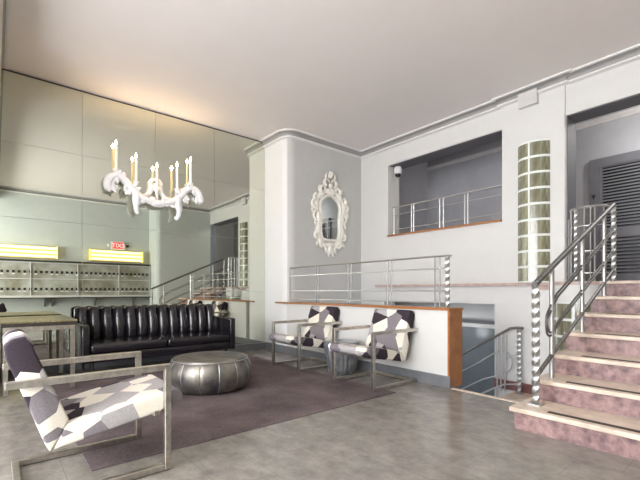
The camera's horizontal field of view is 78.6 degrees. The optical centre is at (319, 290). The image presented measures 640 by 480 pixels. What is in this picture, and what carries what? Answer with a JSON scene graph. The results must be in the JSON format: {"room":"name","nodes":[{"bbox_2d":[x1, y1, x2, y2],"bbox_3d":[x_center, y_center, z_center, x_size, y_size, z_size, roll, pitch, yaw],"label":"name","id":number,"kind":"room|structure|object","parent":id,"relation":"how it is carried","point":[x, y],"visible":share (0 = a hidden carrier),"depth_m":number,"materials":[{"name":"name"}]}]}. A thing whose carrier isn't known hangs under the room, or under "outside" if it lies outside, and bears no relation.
{"room":"building lobby","nodes":[
{"label":"building lobby","id":0,"kind":"room"},
{"bbox_2d":[7,69,286,345],"bbox_3d":[-2.493,0.040,5.555,8.470,5.520,0.910,0,0,-40],"label":"wall","id":1,"kind":"structure","parent":0,"point":[275,154],"depth_m":6.85,"materials":[{"name":"grey paint"}]},
{"bbox_2d":[4,0,11,69],"bbox_3d":[-1.636,-2.709,2.065,0.126,0.022,6.964,0,0,-40],"label":"trim","id":2,"kind":"structure","parent":1,"relation":"attached to","point":[9,2],"depth_m":4.08,"materials":[{"name":"paint"}]},
{"bbox_2d":[0,69,264,367],"bbox_3d":[-2.454,-0.886,5.906,3.772,3.628,0.019,0,0,-40],"label":"wall mirror","id":3,"kind":"object","parent":1,"relation":"attached to","point":[52,267],"visible":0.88,"depth_m":5.51,"materials":[{"name":"clear glass"}]},
{"bbox_2d":[103,140,203,220],"bbox_3d":[-2.420,-1.592,5.803,1.419,1.046,0.196,0,0,-40],"label":"candelabra","id":4,"kind":"object","parent":3,"relation":"attached to","point":[109,180],"visible":1,"depth_m":5.77,"materials":[{"name":"white paint"}]},
{"bbox_2d":[115,140,116,167],"bbox_3d":[-2.848,-1.907,5.457,0.033,0.415,0.033,0,0,-40],"label":"candle","id":5,"kind":"object","parent":4,"relation":"on","point":[115,140],"depth_m":5.45,"materials":[{"name":"white wax"}]},
{"bbox_2d":[135,154,136,180],"bbox_3d":[-2.642,-1.778,5.616,0.033,0.415,0.033,0,0,-40],"label":"candle","id":6,"kind":"object","parent":4,"relation":"on","point":[135,154],"depth_m":5.60,"materials":[{"name":"white wax"}]},
{"bbox_2d":[154,190,159,199],"bbox_3d":[-2.419,-1.411,5.801,0.088,0.162,0.086,0,0,-40],"label":"candle cup","id":7,"kind":"object","parent":4,"relation":"on","point":[157,192],"depth_m":5.78,"materials":[{"name":"white paint"}]},
{"bbox_2d":[156,164,157,189],"bbox_3d":[-2.419,-1.698,5.801,0.033,0.415,0.033,0,0,-40],"label":"candle","id":8,"kind":"object","parent":4,"relation":"on","point":[156,164],"depth_m":5.79,"materials":[{"name":"white wax"}]},
{"bbox_2d":[176,163,177,187],"bbox_3d":[-2.183,-1.768,5.971,0.033,0.415,0.033,0,0,-40],"label":"candle","id":9,"kind":"object","parent":4,"relation":"on","point":[176,163],"depth_m":5.96,"materials":[{"name":"white wax"}]},
{"bbox_2d":[189,157,191,181],"bbox_3d":[-2.038,-1.907,6.157,0.033,0.415,0.033,0,0,-40],"label":"candle","id":10,"kind":"object","parent":4,"relation":"on","point":[190,163],"depth_m":6.15,"materials":[{"name":"white wax"}]},
{"bbox_2d":[0,342,264,377],"bbox_3d":[-2.456,0.994,5.909,3.780,0.112,0.014,0,0,-40],"label":"baseboard","id":11,"kind":"structure","parent":1,"relation":"attached to","point":[246,347],"depth_m":5.63,"materials":[{"name":"grey paint"}]},
{"bbox_2d":[262,47,639,158],"bbox_3d":[-0.550,-2.662,2.968,8.150,0.072,6.968,0,0,-40],"label":"trim","id":12,"kind":"structure","parent":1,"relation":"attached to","point":[568,76],"depth_m":5.83,"materials":[{"name":"grey paint"}]},
{"bbox_2d":[0,349,639,479],"bbox_3d":[-1.224,1.080,2.410,6.400,0.060,6.970,0,0,-40],"label":"floor","id":13,"kind":"structure","parent":0,"point":[419,431],"depth_m":2.61,"materials":[{"name":"stone"}]},
{"bbox_2d":[48,355,395,470],"bbox_3d":[-1.317,1.046,4.406,2.750,0.006,3.260,0,0,-40],"label":"rug","id":14,"kind":"object","parent":13,"relation":"on","point":[273,394],"visible":0.48,"depth_m":3.50,"materials":[{"name":"carpet"}]},
{"bbox_2d":[0,315,77,396],"bbox_3d":[-3.211,0.675,4.431,0.650,0.735,1.040,0,0,-40],"label":"table","id":15,"kind":"object","parent":14,"relation":"on","point":[48,322],"visible":0.94,"depth_m":4.19,"materials":[{"name":"stone"},{"name":"metal"}]},
{"bbox_2d":[2,329,182,479],"bbox_3d":[-1.338,0.633,2.327,0.852,0.820,0.642,0,0,-40],"label":"lounge chair","id":16,"kind":"object","parent":14,"relation":"on","point":[66,421],"visible":1,"depth_m":2.17,"materials":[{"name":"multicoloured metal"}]},
{"bbox_2d":[74,304,234,371],"bbox_3d":[-2.245,0.624,5.436,1.960,0.838,0.790,0,0,-40],"label":"sofa","id":17,"kind":"object","parent":14,"relation":"on","point":[160,330],"visible":0.98,"depth_m":5.39,"materials":[{"name":"black leather"}]},
{"bbox_2d":[90,335,166,353],"bbox_3d":[-2.535,0.683,5.085,0.887,0.110,0.620,0,0,-40],"label":"seat cushion","id":18,"kind":"object","parent":17,"relation":"on","point":[110,344],"depth_m":4.95,"materials":[{"name":"black leather"}]},
{"bbox_2d":[155,331,229,346],"bbox_3d":[-1.847,0.683,5.657,0.887,0.110,0.620,0,0,-40],"label":"seat cushion","id":19,"kind":"object","parent":17,"relation":"on","point":[173,338],"depth_m":5.52,"materials":[{"name":"black leather"}]},
{"bbox_2d":[170,351,251,394],"bbox_3d":[-1.187,0.870,4.242,0.891,0.345,0.890,0,0,-40],"label":"pouf","id":20,"kind":"object","parent":14,"relation":"on","point":[205,372],"visible":0.95,"depth_m":3.90,"materials":[{"name":"silver metal"}]},
{"bbox_2d":[269,306,341,371],"bbox_3d":[-0.215,0.633,5.492,0.852,0.820,0.642,0,0,-40],"label":"lounge chair","id":21,"kind":"object","parent":14,"relation":"on","point":[320,322],"visible":0.88,"depth_m":5.49,"materials":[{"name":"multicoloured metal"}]},
{"bbox_2d":[330,309,417,391],"bbox_3d":[0.606,0.633,4.504,0.852,0.820,0.642,0,0,-40],"label":"lounge chair","id":22,"kind":"object","parent":14,"relation":"on","point":[389,335],"visible":1,"depth_m":4.50,"materials":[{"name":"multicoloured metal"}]},
{"bbox_2d":[324,339,358,374],"bbox_3d":[0.278,0.844,5.030,0.464,0.412,0.459,0,0,-40],"label":"table","id":23,"kind":"object","parent":13,"relation":"on","point":[345,364],"visible":0.74,"depth_m":4.88,"materials":[{"name":"silver metal"}]},
{"bbox_2d":[451,388,518,402],"bbox_3d":[1.729,1.062,3.841,0.050,0.036,0.955,0,0,-40],"label":"trim","id":24,"kind":"structure","parent":13,"relation":"on","point":[495,397],"depth_m":3.91,"materials":[{"name":"beige stone"}]},
{"bbox_2d":[509,280,639,460],"bbox_3d":[2.912,0.469,3.192,2.500,1.162,1.576,0,0,-40],"label":"staircase","id":25,"kind":"structure","parent":13,"relation":"on","point":[618,435],"depth_m":3.05,"materials":[{"name":"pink stone"}]},
{"bbox_2d":[527,203,616,406],"bbox_3d":[2.479,-0.052,3.707,2.172,1.872,0.090,0,0,-40],"label":"stair railing","id":26,"kind":"object","parent":25,"relation":"on","point":[536,371],"visible":1,"depth_m":3.40,"materials":[{"name":"metal"}]},
{"bbox_2d":[8,0,639,149],"bbox_3d":[-0.505,-2.770,3.007,8.670,0.100,7.370,0,0,-40],"label":"ceiling","id":27,"kind":"structure","parent":0,"point":[357,74],"depth_m":4.42,"materials":[{"name":"paint"}]},
{"bbox_2d":[287,138,360,303],"bbox_3d":[0.126,-0.835,7.178,1.726,3.770,0.064,0,0,-40],"label":"wall panel","id":28,"kind":"object","parent":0,"point":[308,164],"visible":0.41,"depth_m":6.96,"materials":[{"name":"grey paint"}]},
{"bbox_2d":[311,171,348,256],"bbox_3d":[0.187,-1.404,7.157,0.915,1.569,0.086,0,0,-40],"label":"ornate mirror","id":29,"kind":"object","parent":28,"relation":"attached to","point":[330,210],"visible":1,"depth_m":7.14,"materials":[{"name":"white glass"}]},
{"bbox_2d":[322,197,338,238],"bbox_3d":[0.179,-1.337,7.166,0.450,0.795,0.010,0,0,-40],"label":"mirror glass","id":30,"kind":"object","parent":29,"relation":"attached to","point":[330,205],"depth_m":7.17,"materials":[{"name":"clear"}]},
{"bbox_2d":[287,304,446,375],"bbox_3d":[0.509,0.630,5.487,0.240,0.840,3.035,0,0,-40],"label":"wall","id":31,"kind":"structure","parent":0,"point":[427,348],"depth_m":4.59,"materials":[{"name":"white paint"}]},
{"bbox_2d":[265,342,450,387],"bbox_3d":[0.201,0.988,5.659,0.014,0.125,3.764,0,0,-40],"label":"baseboard","id":32,"kind":"structure","parent":31,"relation":"attached to","point":[420,376],"depth_m":4.87,"materials":[{"name":"grey paint"}]},
{"bbox_2d":[275,302,462,387],"bbox_3d":[0.414,0.618,5.602,0.290,0.864,3.395,0,0,-40],"label":"trim","id":33,"kind":"structure","parent":31,"relation":"attached to","point":[454,314],"depth_m":4.32,"materials":[{"name":"orange wood"}]},
{"bbox_2d":[289,254,451,307],"bbox_3d":[0.463,-0.110,5.480,0.051,0.591,3.077,0,0,-40],"label":"railing","id":34,"kind":"object","parent":33,"relation":"on","point":[447,257],"visible":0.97,"depth_m":4.95,"materials":[{"name":"metal"}]},
{"bbox_2d":[396,302,494,323],"bbox_3d":[2.702,1.325,6.995,0.100,2.950,3.300,0,0,-40],"label":"wall","id":35,"kind":"structure","parent":0,"point":[486,312],"depth_m":6.92,"materials":[{"name":"white paint"}]},
{"bbox_2d":[452,326,494,395],"bbox_3d":[2.648,1.715,6.950,0.040,2.170,3.200,0,0,-40],"label":"door","id":36,"kind":"structure","parent":35,"relation":"in","point":[471,336],"depth_m":6.79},
{"bbox_2d":[462,322,494,328],"bbox_3d":[2.633,0.595,6.937,0.080,0.070,3.200,0,0,-40],"label":"trim","id":37,"kind":"structure","parent":35,"relation":"attached to","point":[466,324],"depth_m":6.74,"materials":[{"name":"paint"}]},
{"bbox_2d":[462,319,494,323],"bbox_3d":[2.640,0.530,6.943,0.060,0.040,3.200,0,0,-40],"label":"trim","id":38,"kind":"structure","parent":35,"relation":"attached to","point":[463,320],"depth_m":6.77,"materials":[{"name":"grey paint"}]},
{"bbox_2d":[361,59,639,418],"bbox_3d":[2.800,0.040,5.535,0.355,5.520,5.930,0,0,-40],"label":"wall","id":39,"kind":"structure","parent":0,"point":[482,253],"depth_m":5.63,"materials":[{"name":"white paint"}]},
{"bbox_2d":[394,166,401,176],"bbox_3d":[1.436,-2.200,7.203,0.140,0.200,0.140,0,0,-40],"label":"security camera","id":40,"kind":"object","parent":39,"relation":"attached to","point":[397,170],"visible":1,"depth_m":7.16,"materials":[{"name":"white plastic"}]},
{"bbox_2d":[387,219,501,236],"bbox_3d":[2.027,-1.002,6.453,0.370,0.025,2.090,0,0,-40],"label":"trim","id":41,"kind":"structure","parent":39,"relation":"attached to","point":[499,220],"depth_m":6.19,"materials":[{"name":"orange wood"}]},
{"bbox_2d":[392,185,501,233],"bbox_3d":[2.016,-1.282,6.443,0.024,0.533,2.092,0,0,-40],"label":"gallery railing","id":42,"kind":"object","parent":41,"relation":"on","point":[464,193],"visible":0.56,"depth_m":6.42,"materials":[{"name":"metal"}]},
{"bbox_2d":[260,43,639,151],"bbox_3d":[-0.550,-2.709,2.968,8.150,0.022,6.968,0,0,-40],"label":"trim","id":43,"kind":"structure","parent":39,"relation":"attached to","point":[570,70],"depth_m":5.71,"materials":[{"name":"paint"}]},
{"bbox_2d":[375,282,548,286],"bbox_3d":[2.041,-0.092,6.171,0.070,0.040,3.080,0,0,-40],"label":"trim","id":44,"kind":"structure","parent":39,"relation":"attached to","point":[541,283],"depth_m":5.84,"materials":[{"name":"pink stone"}]},
{"bbox_2d":[494,378,532,393],"bbox_3d":[2.954,1.319,5.110,0.022,0.125,1.380,0,0,-40],"label":"baseboard","id":45,"kind":"structure","parent":39,"relation":"attached to","point":[525,388],"depth_m":5.40,"materials":[{"name":"red stone"}]},
{"bbox_2d":[390,93,639,280],"bbox_3d":[2.960,-1.207,5.394,0.310,2.190,4.890,0,0,-40],"label":"trim","id":46,"kind":"structure","parent":39,"relation":"attached to","point":[634,100],"depth_m":5.06,"materials":[{"name":"grey paint"}]},
{"bbox_2d":[518,88,538,109],"bbox_3d":[2.796,-2.565,5.239,0.100,0.190,0.240,0,0,-40],"label":"trim","id":47,"kind":"structure","parent":39,"relation":"attached to","point":[529,98],"depth_m":5.20,"materials":[{"name":"paint"}]},
{"bbox_2d":[518,138,549,282],"bbox_3d":[2.843,-1.043,5.167,0.432,1.862,0.174,0,0,35],"label":"column","id":48,"kind":"structure","parent":39,"relation":"attached to","point":[533,155],"depth_m":5.11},
{"bbox_2d":[554,285,600,301],"bbox_3d":[3.099,0.029,4.711,0.310,0.202,0.620,0,0,-40],"label":"trim","id":49,"kind":"structure","parent":39,"relation":"attached to","point":[571,291],"depth_m":4.61,"materials":[{"name":"white paint"}]},
{"bbox_2d":[554,281,600,284],"bbox_3d":[3.091,-0.092,4.704,0.330,0.040,0.660,0,0,-40],"label":"trim","id":50,"kind":"structure","parent":39,"relation":"attached to","point":[572,282],"depth_m":4.57,"materials":[{"name":"pink stone"}]},
{"bbox_2d":[567,204,609,281],"bbox_3d":[3.174,-0.559,4.701,0.214,0.894,0.476,0,0,-34],"label":"landing railing","id":51,"kind":"object","parent":50,"relation":"on","point":[570,227],"visible":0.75,"depth_m":4.69,"materials":[{"name":"metal"}]},
{"bbox_2d":[395,105,639,304],"bbox_3d":[4.058,-0.125,5.716,1.850,5.850,8.800,0,0,-40],"label":"wall","id":52,"kind":"structure","parent":0,"point":[619,136],"depth_m":7.97,"materials":[{"name":"grey paint"}]},
{"bbox_2d":[426,107,639,171],"bbox_3d":[4.929,-2.768,5.920,0.050,0.085,7.800,0,0,-40],"label":"trim","id":53,"kind":"structure","parent":52,"relation":"attached to","point":[636,110],"depth_m":6.59,"materials":[{"name":"paint"}]},
{"bbox_2d":[589,150,639,280],"bbox_3d":[4.810,-1.131,6.043,0.075,2.038,1.100,0,0,-40],"label":"door","id":54,"kind":"structure","parent":52,"relation":"in","point":[615,178],"depth_m":6.16,"materials":[{"name":"grey paint"}]},
{"bbox_2d":[539,285,548,289],"bbox_3d":[5.179,-0.062,4.047,2.060,0.100,4.800,0,0,-40],"label":"trim","id":55,"kind":"structure","parent":0,"point":[546,287],"depth_m":5.13,"materials":[{"name":"pink stone"}]},
{"bbox_2d":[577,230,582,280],"bbox_3d":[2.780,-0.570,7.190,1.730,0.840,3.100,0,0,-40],"label":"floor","id":56,"kind":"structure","parent":0,"point":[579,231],"depth_m":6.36,"materials":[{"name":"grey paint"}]},
{"bbox_3d":[-2.697,-0.805,1.054,2.800,3.830,7.170,0,0,-40],"label":"wall","id":57,"kind":"structure","parent":0,"visible":0},
{"bbox_2d":[0,0,2,75],"bbox_3d":[-1.662,-2.610,2.043,0.058,0.032,6.964,0,0,-40],"label":"trim","id":58,"kind":"structure","parent":57,"relation":"attached to","point":[1,1],"depth_m":3.87,"materials":[{"name":"paint"}]},
{"bbox_2d":[1,0,6,68],"bbox_3d":[-1.652,-2.662,2.052,0.084,0.072,6.964,0,0,-40],"label":"trim","id":59,"kind":"structure","parent":57,"relation":"attached to","point":[4,1],"depth_m":4.07,"materials":[{"name":"grey paint"}]},
{"bbox_3d":[2.346,2.850,6.250,3.600,0.100,4.210,0,0,-40],"label":"floor","id":60,"kind":"structure","parent":0,"visible":0},
{"bbox_2d":[500,391,609,413],"bbox_3d":[1.781,1.944,5.175,1.738,1.456,2.980,0,0,-40],"label":"staircase","id":61,"kind":"structure","parent":60,"relation":"on","point":[512,396],"depth_m":5.12,"materials":[{"name":"beige stone"},{"name":"pink marble"},{"name":"dark anti-slip strips"}]},
{"bbox_2d":[461,326,523,396],"bbox_3d":[1.987,1.507,6.087,0.080,2.056,2.260,0,0,-40],"label":"stair railing","id":62,"kind":"object","parent":61,"relation":"on","point":[518,354],"visible":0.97,"depth_m":5.40,"materials":[{"name":"metal"}]},
{"bbox_2d":[554,302,608,410],"bbox_3d":[3.101,0.755,4.712,0.290,1.254,0.595,0,0,-40],"label":"panel","id":63,"kind":"object","parent":61,"relation":"on","point":[559,307],"visible":0.2,"depth_m":4.70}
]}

